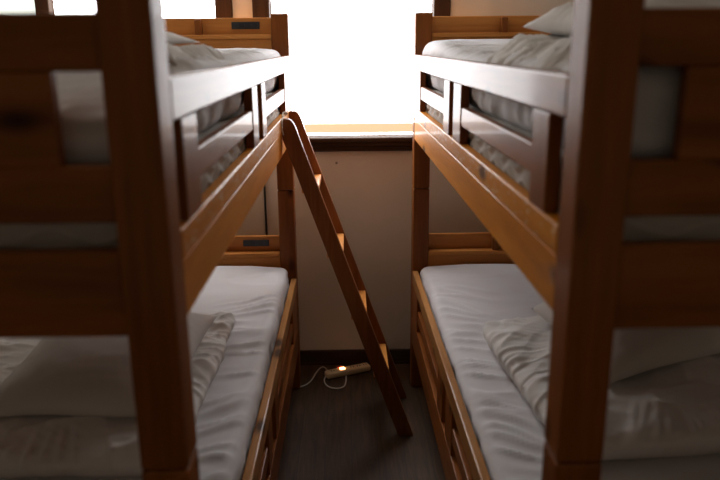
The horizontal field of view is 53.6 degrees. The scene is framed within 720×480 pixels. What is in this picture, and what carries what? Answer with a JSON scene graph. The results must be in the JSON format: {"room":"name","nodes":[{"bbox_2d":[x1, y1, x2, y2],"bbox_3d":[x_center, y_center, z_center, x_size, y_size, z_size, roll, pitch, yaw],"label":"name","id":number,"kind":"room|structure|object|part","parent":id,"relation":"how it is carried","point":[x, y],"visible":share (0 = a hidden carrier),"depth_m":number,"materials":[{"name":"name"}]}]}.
{"room":"dormitory","nodes":[
{"label":"dormitory","id":0,"kind":"room"},
{"bbox_2d":[277,364,445,479],"bbox_3d":[-0.023,1.330,0.935,4.150,0.060,5.500,-1,15,-1],"label":"floor","id":1,"kind":"structure","parent":0,"point":[349,432],"depth_m":2.84,"materials":[{"name":"brown wood"}]},
{"bbox_2d":[0,0,300,479],"bbox_3d":[-0.771,0.159,2.054,1.020,1.620,2.106,-1,15,-1],"label":"bunk bed","id":2,"kind":"object","parent":1,"relation":"on","point":[173,236],"visible":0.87,"depth_m":0.96,"materials":[{"name":"brown wood"}]},
{"bbox_3d":[-0.760,-0.149,0.902,0.752,0.118,0.020,-1,15,-1],"label":"panel","id":3,"kind":"part","parent":2,"relation":"part of","materials":[{"name":"brown wood"}]},
{"bbox_3d":[-0.761,-0.240,0.877,0.884,0.070,0.026,-1,15,-1],"label":"rail","id":4,"kind":"part","parent":2,"relation":"part of","materials":[{"name":"brown wood"}]},
{"bbox_3d":[-0.759,-0.056,0.928,0.884,0.075,0.026,-1,15,-1],"label":"rail","id":5,"kind":"part","parent":2,"relation":"part of","materials":[{"name":"brown wood"}]},
{"bbox_2d":[0,88,279,248],"bbox_3d":[-0.775,-0.270,1.931,0.973,0.158,1.980,-1,15,-1],"label":"mattress","id":6,"kind":"object","parent":2,"relation":"on","point":[65,235],"visible":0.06,"depth_m":0.99,"materials":[{"name":"grey fabric"}]},
{"bbox_2d":[55,48,279,163],"bbox_3d":[-0.774,-0.424,1.895,0.982,0.157,1.994,-1,15,-1],"label":"futon","id":7,"kind":"object","parent":6,"relation":"on","point":[80,94],"visible":0.3,"depth_m":1.08,"materials":[{"name":"grey fabric"}]},
{"bbox_2d":[166,43,234,65],"bbox_3d":[-0.726,-0.408,1.623,0.871,0.083,0.763,-1,15,-1],"label":"duvet","id":8,"kind":"object","parent":7,"relation":"on","point":[192,50],"visible":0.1,"depth_m":1.48,"materials":[{"name":"white fabric"}]},
{"bbox_2d":[165,31,197,44],"bbox_3d":[-0.647,-0.422,1.448,0.550,0.074,0.400,2,15,1],"label":"pillow","id":9,"kind":"object","parent":8,"relation":"on","point":[171,38],"visible":0.04,"depth_m":1.53,"materials":[{"name":"grey fabric"}]},
{"bbox_3d":[-0.283,-0.019,0.958,0.068,0.705,0.070,-1,15,-1],"label":"post","id":10,"kind":"part","parent":2,"relation":"part of","materials":[{"name":"brown wood"}]},
{"bbox_3d":[-0.277,0.763,1.173,0.068,0.914,0.070,-1,15,-1],"label":"post","id":11,"kind":"part","parent":2,"relation":"part of","materials":[{"name":"brown wood"}]},
{"bbox_3d":[-0.793,-0.731,2.866,0.884,0.307,0.062,-1,15,-1],"label":"headboard","id":12,"kind":"part","parent":2,"relation":"part of","materials":[{"name":"brown wood"}]},
{"bbox_2d":[180,34,270,39],"bbox_3d":[-0.793,-0.804,2.832,0.884,0.018,0.048,-1,15,-1],"label":"shelf","id":13,"kind":"object","parent":2,"relation":"attached to","point":[191,36],"depth_m":2.81,"materials":[{"name":"brown wood"}]},
{"bbox_3d":[-0.279,-0.446,1.897,0.024,0.058,1.966,-1,15,-1],"label":"guard rail","id":14,"kind":"part","parent":2,"relation":"part of","materials":[{"name":"brown wood"}]},
{"bbox_3d":[-0.457,-0.856,2.845,0.112,0.028,0.008,-1,15,-1],"label":"socket panel","id":15,"kind":"part","parent":2,"relation":"part of","materials":[{"name":"black plastic"}]},
{"bbox_3d":[-0.785,0.139,3.104,0.884,0.307,0.062,-1,15,-1],"label":"headboard","id":16,"kind":"part","parent":2,"relation":"part of","materials":[{"name":"brown wood"}]},
{"bbox_2d":[222,251,279,257],"bbox_3d":[-0.786,0.066,3.071,0.884,0.018,0.048,-1,15,-1],"label":"shelf","id":17,"kind":"object","parent":2,"relation":"attached to","point":[228,254],"depth_m":3.05,"materials":[{"name":"brown wood"}]},
{"bbox_3d":[-0.450,0.014,3.083,0.112,0.028,0.008,-1,15,-1],"label":"socket panel","id":18,"kind":"part","parent":2,"relation":"part of","materials":[{"name":"black plastic"}]},
{"bbox_3d":[-0.271,0.454,2.144,0.024,0.058,1.966,-1,15,-1],"label":"guard rail","id":19,"kind":"part","parent":2,"relation":"part of","materials":[{"name":"brown wood"}]},
{"bbox_3d":[-0.315,-0.557,2.921,0.068,0.705,0.070,-1,15,-1],"label":"post","id":20,"kind":"part","parent":2,"relation":"part of","materials":[{"name":"brown wood"}]},
{"bbox_3d":[-0.309,0.224,3.136,0.068,0.914,0.070,-1,15,-1],"label":"post","id":21,"kind":"part","parent":2,"relation":"part of","materials":[{"name":"brown wood"}]},
{"bbox_3d":[-0.767,0.629,2.177,0.973,0.158,1.980,-1,15,-1],"label":"mattress","id":22,"kind":"object","parent":2,"relation":"on","visible":0},
{"bbox_2d":[0,266,288,479],"bbox_3d":[-0.769,0.458,2.136,0.980,0.194,1.994,-1,15,-1],"label":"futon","id":23,"kind":"object","parent":22,"relation":"on","point":[256,296],"visible":0.23,"depth_m":2.15,"materials":[{"name":"grey fabric"}]},
{"bbox_2d":[0,311,235,478],"bbox_3d":[-0.762,0.371,1.970,0.733,0.114,0.900,-1,15,-1],"label":"duvet","id":24,"kind":"object","parent":23,"relation":"on","point":[30,445],"visible":0.33,"depth_m":1.62,"materials":[{"name":"white fabric"}]},
{"bbox_2d":[0,312,216,417],"bbox_3d":[-0.676,0.299,1.930,0.470,0.141,0.600,-1,17,-1],"label":"pillow","id":25,"kind":"object","parent":24,"relation":"on","point":[71,376],"visible":0.43,"depth_m":1.72,"materials":[{"name":"grey fabric"}]},
{"bbox_2d":[300,363,370,388],"bbox_3d":[-0.197,0.627,3.316,0.496,0.039,0.220,-1,15,0],"label":"power strip","id":26,"kind":"object","parent":1,"relation":"on","point":[340,371],"visible":0.97,"depth_m":3.34,"materials":[{"name":"beige plastic"}]},
{"bbox_3d":[-0.281,0.638,3.313,0.290,0.021,0.164,-7,17,-23],"label":"cord","id":27,"kind":"part","parent":26,"relation":"part of","materials":[{"name":"white plastic"}]},
{"bbox_3d":[-0.113,0.649,3.275,0.107,0.016,0.131,-1,15,-2],"label":"cord","id":28,"kind":"part","parent":26,"relation":"part of","materials":[{"name":"white plastic"}]},
{"bbox_2d":[282,111,412,435],"bbox_3d":[-0.034,0.133,2.826,0.475,1.250,0.342,-1,15,-1],"label":"ladder","id":29,"kind":"object","parent":1,"relation":"on","point":[296,140],"visible":0.98,"depth_m":2.73,"materials":[{"name":"brown wood"}]},
{"bbox_2d":[281,112,287,134],"bbox_3d":[-0.263,-0.408,2.492,0.020,0.077,0.097,-1,15,-1],"label":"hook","id":30,"kind":"object","parent":29,"relation":"attached to","point":[282,116],"visible":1,"depth_m":2.47,"materials":[{"name":"silver metal"}]},
{"bbox_2d":[410,0,719,479],"bbox_3d":[0.763,0.138,2.082,1.020,1.620,2.106,-1,15,-1],"label":"bunk bed","id":31,"kind":"object","parent":1,"relation":"on","point":[594,282],"visible":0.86,"depth_m":0.98,"materials":[{"name":"brown wood"}]},
{"bbox_3d":[0.261,0.217,3.145,0.068,0.914,0.070,-1,15,-1],"label":"post","id":32,"kind":"part","parent":31,"relation":"part of","materials":[{"name":"brown wood"}]},
{"bbox_3d":[0.254,-0.565,2.930,0.068,0.705,0.070,-1,15,-1],"label":"post","id":33,"kind":"part","parent":31,"relation":"part of","materials":[{"name":"brown wood"}]},
{"bbox_3d":[0.268,0.420,2.145,0.024,0.058,1.966,-1,15,-1],"label":"guard rail","id":34,"kind":"part","parent":31,"relation":"part of","materials":[{"name":"brown wood"}]},
{"bbox_2d":[428,248,506,254],"bbox_3d":[0.736,0.045,3.098,0.884,0.018,0.048,-1,15,-1],"label":"shelf","id":35,"kind":"object","parent":31,"relation":"attached to","point":[431,251],"depth_m":3.07,"materials":[{"name":"brown wood"}]},
{"bbox_3d":[0.736,0.118,3.132,0.884,0.307,0.062,-1,15,-1],"label":"headboard","id":36,"kind":"part","parent":31,"relation":"part of","materials":[{"name":"brown wood"}]},
{"bbox_3d":[0.729,-0.751,2.893,0.884,0.307,0.062,-1,15,-1],"label":"headboard","id":37,"kind":"part","parent":31,"relation":"part of","materials":[{"name":"brown wood"}]},
{"bbox_2d":[432,32,550,37],"bbox_3d":[0.728,-0.825,2.860,0.884,0.018,0.048,-1,15,-1],"label":"shelf","id":38,"kind":"object","parent":31,"relation":"attached to","point":[434,34],"depth_m":2.83,"materials":[{"name":"brown wood"}]},
{"bbox_3d":[0.261,-0.453,1.905,0.024,0.058,1.966,-1,15,-1],"label":"guard rail","id":39,"kind":"part","parent":31,"relation":"part of","materials":[{"name":"brown wood"}]},
{"bbox_3d":[0.320,0.755,1.182,0.068,0.914,0.070,-1,15,-1],"label":"post","id":40,"kind":"part","parent":31,"relation":"part of","materials":[{"name":"brown wood"}]},
{"bbox_2d":[425,87,719,240],"bbox_3d":[0.759,-0.289,1.954,0.973,0.158,1.980,-1,15,-1],"label":"mattress","id":41,"kind":"object","parent":31,"relation":"on","point":[700,227],"visible":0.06,"depth_m":1.00,"materials":[{"name":"grey fabric"}]},
{"bbox_2d":[422,39,681,157],"bbox_3d":[0.759,-0.455,1.915,0.981,0.183,1.995,-1,15,-1],"label":"futon","id":42,"kind":"object","parent":41,"relation":"on","point":[657,92],"visible":0.3,"depth_m":0.98,"materials":[{"name":"grey fabric"}]},
{"bbox_2d":[486,33,570,71],"bbox_3d":[0.745,-0.343,1.318,0.916,0.102,0.835,-1,15,-1],"label":"duvet","id":43,"kind":"object","parent":42,"relation":"on","point":[556,49],"visible":0.1,"depth_m":1.36,"materials":[{"name":"white fabric"}]},
{"bbox_2d":[523,0,719,36],"bbox_3d":[0.662,-0.451,1.424,0.560,0.122,0.420,-2,15,-6],"label":"pillow","id":44,"kind":"object","parent":43,"relation":"on","point":[558,21],"visible":0.26,"depth_m":1.43,"materials":[{"name":"grey fabric"}]},
{"bbox_3d":[0.313,-0.027,0.968,0.068,0.705,0.070,-1,15,-1],"label":"post","id":45,"kind":"part","parent":31,"relation":"part of","materials":[{"name":"brown wood"}]},
{"bbox_3d":[0.789,-0.076,0.956,0.884,0.075,0.026,-1,15,-1],"label":"rail","id":46,"kind":"part","parent":31,"relation":"part of","materials":[{"name":"brown wood"}]},
{"bbox_3d":[0.788,-0.261,0.905,0.884,0.070,0.026,-1,15,-1],"label":"rail","id":47,"kind":"part","parent":31,"relation":"part of","materials":[{"name":"brown wood"}]},
{"bbox_3d":[0.788,-0.170,0.930,0.752,0.118,0.020,-1,15,-1],"label":"panel","id":48,"kind":"part","parent":31,"relation":"part of","materials":[{"name":"brown wood"}]},
{"bbox_3d":[0.767,0.583,2.194,0.973,0.158,1.980,-1,15,-1],"label":"mattress","id":49,"kind":"object","parent":31,"relation":"on","visible":0},
{"bbox_2d":[420,264,719,479],"bbox_3d":[0.766,0.428,2.156,0.975,0.162,1.986,-1,15,-1],"label":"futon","id":50,"kind":"object","parent":49,"relation":"on","point":[510,437],"visible":0.27,"depth_m":2.04,"materials":[{"name":"grey fabric"}]},
{"bbox_2d":[482,315,719,460],"bbox_3d":[0.779,0.354,1.960,0.746,0.126,0.761,-2,15,-5],"label":"duvet","id":51,"kind":"object","parent":50,"relation":"on","point":[673,410],"visible":0.66,"depth_m":1.74,"materials":[{"name":"white fabric"}]},
{"bbox_2d":[531,302,719,383],"bbox_3d":[0.786,0.220,2.065,0.470,0.126,0.650,-3,17,-8],"label":"pillow","id":52,"kind":"object","parent":51,"relation":"on","point":[635,351],"visible":0.26,"depth_m":1.86,"materials":[{"name":"grey fabric"}]},
{"bbox_2d":[232,0,573,349],"bbox_3d":[-0.082,-0.594,3.206,3.950,2.450,0.100,-1,15,-1],"label":"wall","id":53,"kind":"structure","parent":0,"point":[370,192],"depth_m":3.30,"materials":[{"name":"beige paint"}]},
{"bbox_2d":[0,0,35,12],"bbox_3d":[-1.662,-0.957,3.058,0.574,1.041,0.036,-1,15,-1],"label":"roller blind","id":54,"kind":"object","parent":53,"relation":"attached to","point":[6,6],"visible":0.05,"depth_m":3.05,"materials":[{"name":"fabric"}]},
{"bbox_2d":[34,0,232,17],"bbox_3d":[-1.284,-0.962,3.057,1.550,1.181,0.150,-1,15,-1],"label":"window","id":55,"kind":"structure","parent":53,"relation":"in","point":[223,8],"depth_m":3.02,"materials":[{"name":"brown wood"}]},
{"bbox_2d":[53,0,215,17],"bbox_3d":[-0.965,-0.965,3.069,0.694,1.041,0.036,-1,15,-1],"label":"roller blind","id":56,"kind":"object","parent":55,"relation":"attached to","point":[172,8],"visible":0.02,"depth_m":3.06,"materials":[{"name":"fabric"}]},
{"bbox_3d":[-1.285,-0.998,3.062,1.482,1.115,0.120,-1,15,-1],"label":"frame","id":57,"kind":"part","parent":55,"relation":"part of","materials":[{"name":"brown wood"}]},
{"bbox_2d":[263,185,267,234],"bbox_3d":[-0.430,0.092,3.327,0.013,1.030,0.013,-1,15,-1],"label":"power cable","id":58,"kind":"object","parent":53,"relation":"attached to","point":[264,187],"visible":0.2,"depth_m":3.26,"materials":[{"name":"black plastic"}]},
{"bbox_2d":[252,0,450,151],"bbox_3d":[-0.036,-0.978,3.076,0.912,1.181,0.150,-1,15,-1],"label":"window","id":59,"kind":"structure","parent":53,"relation":"in","point":[260,8],"depth_m":3.16,"materials":[{"name":"brown wood"}]},
{"bbox_2d":[271,0,431,134],"bbox_3d":[-0.036,-0.977,3.083,0.692,1.041,0.036,-1,15,-1],"label":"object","id":60,"kind":"structure","parent":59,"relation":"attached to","point":[352,60],"depth_m":3.13,"materials":[{"name":"fabric"}]},
{"bbox_3d":[-0.036,-1.013,3.082,0.844,1.115,0.120,-1,15,-1],"label":"frame","id":61,"kind":"part","parent":59,"relation":"part of","materials":[{"name":"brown wood"}]},
{"bbox_3d":[-0.031,-0.439,3.224,0.912,0.064,0.150,-1,15,-1],"label":"sill","id":62,"kind":"part","parent":59,"relation":"part of","materials":[{"name":"brown wood"}]},
{"bbox_2d":[300,349,409,364],"bbox_3d":[-0.071,0.569,3.463,3.950,0.072,0.020,-1,15,-1],"label":"baseboard","id":63,"kind":"structure","parent":53,"relation":"attached to","point":[357,356],"depth_m":3.46,"materials":[{"name":"brown wood"}]}
]}

